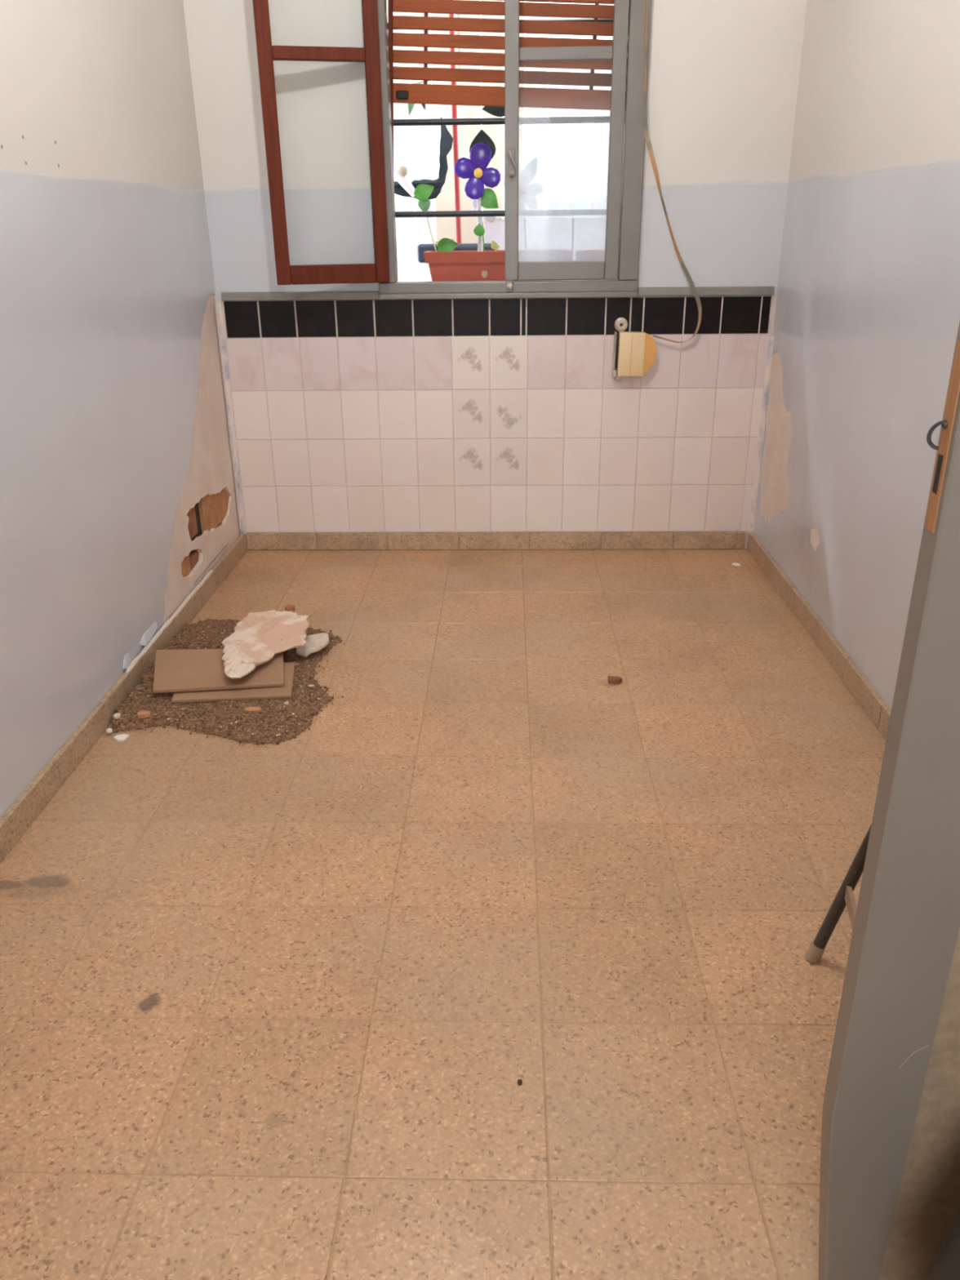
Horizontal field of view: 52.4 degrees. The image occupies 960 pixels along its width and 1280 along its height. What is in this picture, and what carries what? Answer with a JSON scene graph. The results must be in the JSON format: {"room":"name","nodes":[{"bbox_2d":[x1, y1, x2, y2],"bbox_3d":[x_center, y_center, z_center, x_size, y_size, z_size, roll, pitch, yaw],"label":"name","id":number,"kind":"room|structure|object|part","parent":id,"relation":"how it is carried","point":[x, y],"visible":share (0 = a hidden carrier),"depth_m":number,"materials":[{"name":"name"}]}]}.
{"room":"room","nodes":[
{"label":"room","id":0,"kind":"room"},
{"bbox_2d":[0,0,239,817],"bbox_3d":[-1.207,-0.710,1.278,0.263,3.120,5.444,0,23,2],"label":"wall","id":1,"kind":"structure","parent":0,"point":[117,491],"depth_m":2.64,"materials":[{"name":"paint"}]},
{"bbox_2d":[0,533,247,862],"bbox_3d":[-1.067,0.615,1.733,0.020,0.085,5.238,0,23,2],"label":"baseboard","id":2,"kind":"structure","parent":1,"relation":"attached to","point":[20,815],"depth_m":2.64,"materials":[{"name":"stone"}]},
{"bbox_2d":[0,548,885,1279],"bbox_3d":[-0.003,0.707,1.748,2.145,0.120,5.250,0,23,2],"label":"floor","id":3,"kind":"structure","parent":0,"point":[269,1011],"depth_m":1.87,"materials":[{"name":"tile"}]},
{"bbox_2d":[106,728,112,733],"bbox_3d":[-1.010,0.247,2.659,0.015,0.007,0.018,-13,26,-27],"label":"chip","id":4,"kind":"object","parent":3,"relation":"on","point":[108,730],"visible":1,"depth_m":2.66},
{"bbox_2d":[113,733,129,741],"bbox_3d":[-0.973,0.264,2.643,0.038,0.007,0.032,0,23,2],"label":"chip","id":5,"kind":"object","parent":3,"relation":"on","point":[122,737],"visible":1,"depth_m":2.64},
{"bbox_2d":[108,617,344,747],"bbox_3d":[-0.707,0.088,3.012,0.625,0.034,0.929,0,23,2],"label":"gravel pile","id":6,"kind":"object","parent":3,"relation":"on","point":[276,721],"visible":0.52,"depth_m":2.77,"materials":[{"name":"brown gravel"}]},
{"bbox_2d":[113,712,120,719],"bbox_3d":[-1.010,0.212,2.716,0.018,0.010,0.023,0,23,2],"label":"chip","id":7,"kind":"object","parent":6,"relation":"on","point":[116,716],"visible":1,"depth_m":2.71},
{"bbox_2d":[137,710,151,718],"bbox_3d":[-0.939,0.208,2.728,0.035,0.012,0.028,-9,25,-18],"label":"crumb","id":8,"kind":"object","parent":6,"relation":"on","point":[141,714],"visible":1,"depth_m":2.72,"materials":[{"name":"orange brick"}]},
{"bbox_2d":[148,674,154,680],"bbox_3d":[-0.977,0.111,2.931,0.031,0.012,0.025,-16,28,-31],"label":"crumb","id":9,"kind":"object","parent":6,"relation":"on","point":[151,677],"visible":0.49,"depth_m":2.92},
{"bbox_2d":[152,648,284,693],"bbox_3d":[-0.783,0.082,2.922,0.398,0.042,0.232,-3,23,-6],"label":"tile","id":10,"kind":"object","parent":6,"relation":"on","point":[187,669],"visible":0.84,"depth_m":2.89,"materials":[{"name":"beige tile"}]},
{"bbox_2d":[222,609,309,679],"bbox_3d":[-0.671,0.003,3.046,0.263,0.018,0.534,0,23,2],"label":"plaster piece","id":11,"kind":"object","parent":10,"relation":"on","point":[255,640],"visible":1,"depth_m":3.05,"materials":[{"name":"beige paint"}]},
{"bbox_2d":[171,662,294,702],"bbox_3d":[-0.722,0.121,2.888,0.343,0.024,0.212,-2,23,-4],"label":"board","id":12,"kind":"object","parent":6,"relation":"on","point":[286,691],"visible":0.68,"depth_m":2.81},
{"bbox_2d":[244,706,261,711],"bbox_3d":[-0.637,0.195,2.743,0.046,0.007,0.028,0,23,2],"label":"crumb","id":13,"kind":"object","parent":6,"relation":"on","point":[253,708],"visible":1,"depth_m":2.74,"materials":[{"name":"orange brick"}]},
{"bbox_2d":[296,632,329,657],"bbox_3d":[-0.537,0.015,3.132,0.098,0.018,0.167,0,23,2],"label":"plaster piece","id":14,"kind":"object","parent":6,"relation":"on","point":[314,642],"visible":0.82,"depth_m":3.12,"materials":[{"name":"white paint"}]},
{"bbox_2d":[284,604,294,612],"bbox_3d":[-0.637,-0.106,3.276,0.035,0.016,0.038,-21,30,-39],"label":"crumb","id":15,"kind":"object","parent":3,"relation":"on","point":[291,607],"visible":1,"depth_m":3.27,"materials":[{"name":"orange brick"}]},
{"bbox_2d":[517,1079,522,1085],"bbox_3d":[0.064,0.713,1.574,0.008,0.005,0.010,0,23,2],"label":"crumb","id":16,"kind":"object","parent":3,"relation":"on","point":[519,1081],"visible":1,"depth_m":1.57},
{"bbox_2d":[607,675,622,684],"bbox_3d":[0.403,0.120,2.930,0.043,0.017,0.029,11,26,24],"label":"pebble","id":17,"kind":"object","parent":3,"relation":"on","point":[611,679],"visible":1,"depth_m":2.92,"materials":[{"name":"stone"}]},
{"bbox_2d":[804,823,871,964],"bbox_3d":[0.766,0.470,1.547,0.401,0.466,0.445,4,24,11],"label":"metal stool","id":18,"kind":"object","parent":3,"relation":"on","point":[844,896],"visible":0.27,"depth_m":1.75,"materials":[{"name":"black metal"}]},
{"bbox_2d":[926,1213,959,1279],"bbox_3d":[0.608,0.669,0.989,0.312,0.535,0.169,0,23,2],"label":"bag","id":19,"kind":"object","parent":3,"relation":"on","point":[946,1264],"visible":1,"depth_m":0.98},
{"bbox_2d":[182,0,807,550],"bbox_3d":[0.053,-1.750,3.663,2.545,3.120,0.227,0,23,2],"label":"wall","id":20,"kind":"structure","parent":0,"point":[458,415],"depth_m":3.78,"materials":[{"name":"paint"}]},
{"bbox_2d":[214,302,245,534],"bbox_3d":[-0.998,-0.870,3.937,0.031,0.930,0.032,0,23,2],"label":"trim","id":21,"kind":"structure","parent":20,"relation":"attached to","point":[219,315],"depth_m":3.93,"materials":[{"name":"white paint"}]},
{"bbox_2d":[221,290,379,301],"bbox_3d":[-0.689,-1.319,3.744,0.609,0.031,0.018,0,23,2],"label":"trim","id":22,"kind":"structure","parent":20,"relation":"attached to","point":[371,295],"depth_m":3.74,"materials":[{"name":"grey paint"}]},
{"bbox_2d":[252,0,652,299],"bbox_3d":[-0.084,-1.972,3.442,1.354,1.454,0.193,-2,23,-4],"label":"window","id":23,"kind":"structure","parent":20,"relation":"in","point":[616,276],"depth_m":3.50,"materials":[{"name":"grey paint"}]},
{"bbox_3d":[-0.550,-2.004,3.337,0.314,0.041,0.031,-6,24,-12],"label":"rail","id":24,"kind":"part","parent":23,"relation":"part of","materials":[{"name":"brown wood"}]},
{"bbox_3d":[-0.543,-1.356,3.616,0.314,0.066,0.031,-6,24,-12],"label":"rail","id":25,"kind":"part","parent":23,"relation":"part of","materials":[{"name":"brown wood"}]},
{"bbox_2d":[387,0,613,158],"bbox_3d":[0.099,-1.993,3.564,0.923,1.356,0.030,0,23,2],"label":"roller shutter","id":26,"kind":"object","parent":23,"relation":"attached to","point":[425,93],"visible":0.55,"depth_m":3.51,"materials":[{"name":"brown wood"}]},
{"bbox_3d":[-0.326,-2.010,3.570,0.016,1.320,0.028,2,23,1],"label":"guide rail","id":27,"kind":"part","parent":26,"relation":"part of","materials":[{"name":"brown wood"}]},
{"bbox_3d":[0.107,-1.321,3.737,0.982,0.021,0.096,0,23,2],"label":"frame sill","id":28,"kind":"part","parent":23,"relation":"part of","materials":[{"name":"grey paint"}]},
{"bbox_3d":[0.107,-1.350,3.730,0.980,0.040,0.086,0,23,2],"label":"frame rail","id":29,"kind":"part","parent":23,"relation":"part of","materials":[{"name":"grey metal"}]},
{"bbox_3d":[0.113,-1.334,3.681,0.025,0.030,0.024,0,23,2],"label":"bolt knob","id":30,"kind":"part","parent":23,"relation":"part of","materials":[{"name":"metal"}]},
{"bbox_3d":[0.115,-1.721,3.518,0.024,0.090,0.006,0,23,2],"label":"latch plate","id":31,"kind":"part","parent":23,"relation":"part of","materials":[{"name":"grey paint"}]},
{"bbox_3d":[0.113,-1.723,3.496,0.040,0.057,0.018,14,27,31],"label":"latch lever","id":32,"kind":"part","parent":23,"relation":"part of","materials":[{"name":"grey metal"}]},
{"bbox_3d":[0.115,-1.683,3.520,0.023,0.028,0.024,0,23,2],"label":"latch knob","id":33,"kind":"part","parent":23,"relation":"part of","materials":[{"name":"grey metal"}]},
{"bbox_3d":[0.306,-1.391,3.675,0.324,0.066,0.031,0,23,2],"label":"rail","id":34,"kind":"part","parent":23,"relation":"part of","materials":[{"name":"grey metal"}]},
{"bbox_3d":[0.298,-2.039,3.396,0.324,0.041,0.031,0,23,2],"label":"rail","id":35,"kind":"part","parent":23,"relation":"part of","materials":[{"name":"grey metal"}]},
{"bbox_2d":[643,0,702,342],"bbox_3d":[0.698,-1.870,3.444,0.272,1.581,0.039,0,23,2],"label":"strap","id":36,"kind":"object","parent":23,"relation":"hanging from","point":[645,117],"visible":1,"depth_m":3.53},
{"bbox_2d":[408,13,504,116],"bbox_3d":[-0.090,-2.518,3.710,0.439,0.910,0.450,0,23,2],"label":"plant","id":37,"kind":"object","parent":20,"relation":"hanging from","point":[493,110],"visible":0.34,"depth_m":4.05,"materials":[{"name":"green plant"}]},
{"bbox_3d":[-0.094,-2.594,3.677,0.007,0.744,0.450,0,23,2],"label":"stem","id":38,"kind":"part","parent":37,"relation":"part of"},
{"bbox_2d":[246,531,746,550],"bbox_3d":[0.060,-0.418,4.114,2.098,0.077,0.010,0,23,2],"label":"baseboard","id":39,"kind":"structure","parent":20,"relation":"attached to","point":[516,540],"depth_m":4.11,"materials":[{"name":"stone"}]},
{"bbox_2d":[393,18,613,217],"bbox_3d":[0.099,-2.080,3.588,0.896,0.958,0.023,0,23,2],"label":"bars","id":40,"kind":"object","parent":20,"relation":"attached to","point":[595,119],"visible":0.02,"depth_m":3.65,"materials":[{"name":"black metal"}]},
{"bbox_2d":[611,317,656,380],"bbox_3d":[0.597,-1.119,3.767,0.162,0.235,0.053,1,23,1],"label":"strap winder","id":41,"kind":"object","parent":20,"relation":"attached to","point":[634,353],"visible":1,"depth_m":3.75,"materials":[{"name":"plastic"}]},
{"bbox_3d":[0.521,-1.119,3.779,0.007,0.142,0.036,1,23,1],"label":"plate","id":42,"kind":"part","parent":41,"relation":"part of","materials":[{"name":"metal"}]},
{"bbox_3d":[0.583,-1.105,3.773,0.100,0.164,0.048,1,23,1],"label":"casing","id":43,"kind":"part","parent":41,"relation":"part of","materials":[{"name":"plastic"}]},
{"bbox_2d":[637,285,774,296],"bbox_3d":[0.855,-1.322,3.699,0.515,0.032,0.018,0,23,2],"label":"trim","id":44,"kind":"structure","parent":20,"relation":"attached to","point":[765,290],"depth_m":3.69,"materials":[{"name":"grey paint"}]},
{"bbox_2d":[747,335,773,533],"bbox_3d":[1.115,-0.804,3.903,0.036,0.790,0.037,0,23,2],"label":"trim","id":45,"kind":"structure","parent":20,"relation":"attached to","point":[765,397],"depth_m":3.89,"materials":[{"name":"white paint"}]},
{"bbox_3d":[0.118,-1.436,4.135,1.700,0.070,0.393,0,23,2],"label":"trim","id":46,"kind":"structure","parent":20,"relation":"attached to","visible":0},
{"bbox_2d":[417,243,494,262],"bbox_3d":[-0.095,-1.602,4.197,0.340,0.190,0.072,0,23,2],"label":"planter","id":47,"kind":"object","parent":46,"relation":"on","point":[421,248],"visible":0.25,"depth_m":4.14,"materials":[{"name":"plastic"}]},
{"bbox_2d":[422,248,573,281],"bbox_3d":[0.076,-1.529,4.055,0.604,0.164,0.204,0,23,2],"label":"planter","id":48,"kind":"object","parent":46,"relation":"on","point":[488,264],"visible":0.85,"depth_m":3.96,"materials":[{"name":"ceramic"}]},
{"bbox_2d":[413,183,436,252],"bbox_3d":[-0.219,-1.697,3.946,0.089,0.266,0.029,0,23,2],"label":"leafy sprig","id":49,"kind":"object","parent":48,"relation":"on","point":[422,192],"visible":0.92,"depth_m":3.90,"materials":[{"name":"green plant"}]},
{"bbox_3d":[-0.201,-1.684,3.961,0.054,0.231,0.011,-5,24,-9],"label":"stem","id":50,"kind":"part","parent":49,"relation":"part of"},
{"bbox_2d":[435,237,457,252],"bbox_3d":[-0.136,-1.597,3.963,0.097,0.067,0.032,0,23,2],"label":"sprig","id":51,"kind":"object","parent":48,"relation":"on","point":[444,245],"visible":0.98,"depth_m":3.95,"materials":[{"name":"green plant"}]},
{"bbox_3d":[0.076,-1.513,4.062,0.570,0.128,0.170,0,23,2],"label":"planter","id":52,"kind":"part","parent":48,"relation":"part of","materials":[{"name":"plastic"}]},
{"bbox_2d":[454,129,500,251],"bbox_3d":[-0.009,-1.790,3.911,0.182,0.460,0.049,0,23,2],"label":"flower","id":53,"kind":"object","parent":48,"relation":"on","point":[482,148],"visible":0.98,"depth_m":3.87,"materials":[{"name":"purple plant"}]},
{"bbox_3d":[-0.007,-1.852,3.871,0.035,0.038,0.024,0,23,2],"label":"flower","id":54,"kind":"part","parent":53,"relation":"part of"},
{"bbox_2d":[473,223,484,251],"bbox_3d":[-0.003,-1.621,3.948,0.046,0.120,0.014,0,23,2],"label":"sprig","id":55,"kind":"object","parent":48,"relation":"on","point":[478,230],"visible":0.99,"depth_m":3.93,"materials":[{"name":"green plant"}]},
{"bbox_2d":[471,199,496,251],"bbox_3d":[0.017,-1.698,4.001,0.098,0.215,0.038,0,23,2],"label":"flower","id":56,"kind":"object","parent":48,"relation":"on","point":[490,219],"visible":0.43,"depth_m":3.98,"materials":[{"name":"green plant"}]},
{"bbox_2d":[490,240,499,251],"bbox_3d":[0.062,-1.596,3.969,0.036,0.056,0.011,0,23,2],"label":"sprig","id":57,"kind":"object","parent":48,"relation":"on","point":[494,245],"visible":0.98,"depth_m":3.96,"materials":[{"name":"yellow plant"}]},
{"bbox_2d":[503,156,543,251],"bbox_3d":[0.176,-1.749,3.937,0.161,0.360,0.048,0,23,2],"label":"flower","id":58,"kind":"object","parent":48,"relation":"on","point":[527,192],"visible":0.8,"depth_m":3.90,"materials":[{"name":"white plant"}]},
{"bbox_3d":[0.172,-1.794,3.902,0.029,0.032,0.017,0,23,2],"label":"flower","id":59,"kind":"part","parent":58,"relation":"part of","materials":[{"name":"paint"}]},
{"bbox_2d":[575,249,604,261],"bbox_3d":[0.489,-1.539,4.072,0.186,0.160,0.186,0,23,2],"label":"round pot","id":60,"kind":"object","parent":46,"relation":"on","point":[583,255],"visible":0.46,"depth_m":3.98,"materials":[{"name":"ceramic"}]},
{"bbox_3d":[0.489,-1.527,4.077,0.170,0.135,0.170,0,23,2],"label":"pot","id":61,"kind":"part","parent":60,"relation":"part of","materials":[{"name":"ceramic"}]},
{"bbox_2d":[753,0,959,709],"bbox_3d":[1.155,-0.708,1.211,0.200,3.120,5.444,0,23,2],"label":"wall","id":62,"kind":"structure","parent":0,"point":[866,322],"depth_m":2.77,"materials":[{"name":"paint"}]},
{"bbox_2d":[746,532,891,740],"bbox_3d":[1.058,0.619,1.674,0.019,0.078,5.238,0,23,2],"label":"baseboard","id":63,"kind":"structure","parent":62,"relation":"attached to","point":[870,700],"depth_m":3.08,"materials":[{"name":"stone"}]},
{"bbox_2d":[818,320,959,1279],"bbox_3d":[0.701,-0.066,0.827,0.657,1.988,0.044,0,23,2],"label":"door","id":64,"kind":"structure","parent":62,"relation":"in","point":[890,1176],"depth_m":1.00,"materials":[{"name":"grey paint"}]},
{"bbox_3d":[0.707,0.415,1.039,0.454,0.938,0.017,0,23,2],"label":"panel","id":65,"kind":"part","parent":64,"relation":"part of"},
{"label":"outside","id":66,"kind":"structure","parent":0,"visible":0},
{"bbox_3d":[0.228,-1.927,7.970,10.000,0.200,7.829,0,23,2],"label":"ground","id":67,"kind":"structure","parent":66,"visible":0},
{"bbox_2d":[393,161,414,197],"bbox_3d":[-0.561,-1.442,4.628,0.579,1.568,0.069,3,24,8],"label":"flower","id":68,"kind":"object","parent":67,"relation":"on","point":[399,172],"visible":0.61,"depth_m":4.32,"materials":[{"name":"white plant"}]},
{"bbox_2d":[393,104,444,281],"bbox_3d":[-0.377,-1.597,4.738,0.435,1.760,0.047,0,23,2],"label":"screen","id":69,"kind":"object","parent":67,"relation":"on","point":[415,148],"visible":0.14,"depth_m":4.43,"materials":[{"name":"white paint"}]},
{"bbox_2d":[394,117,453,199],"bbox_3d":[-0.262,-2.158,4.380,0.289,0.331,0.085,0,23,2],"label":"cloth","id":70,"kind":"object","parent":69,"relation":"hanging from","point":[446,140],"visible":0.72,"depth_m":4.40,"materials":[{"name":"black fabric"}]},
{"bbox_3d":[-0.234,-1.574,4.756,0.030,1.700,0.023,0,23,2],"label":"post","id":71,"kind":"part","parent":69,"relation":"part of","materials":[{"name":"white paint"}]},
{"bbox_2d":[448,13,461,243],"bbox_3d":[-0.108,-1.895,4.611,0.042,2.400,0.023,0,23,2],"label":"pole","id":72,"kind":"object","parent":67,"relation":"on","point":[454,107],"visible":0.33,"depth_m":4.47,"materials":[{"name":"metal"}]},
{"bbox_2d":[386,0,613,281],"bbox_3d":[0.240,-2.190,4.847,3.602,2.750,0.065,0,23,2],"label":"fence","id":73,"kind":"object","parent":67,"relation":"on","point":[535,135],"visible":0.02,"depth_m":4.75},
{"bbox_2d":[482,208,606,261],"bbox_3d":[0.875,-1.440,4.888,1.710,1.325,0.150,0,23,2],"label":"wall","id":74,"kind":"structure","parent":67,"relation":"on","point":[588,233],"depth_m":4.63,"materials":[{"name":"white paint"}]}
]}

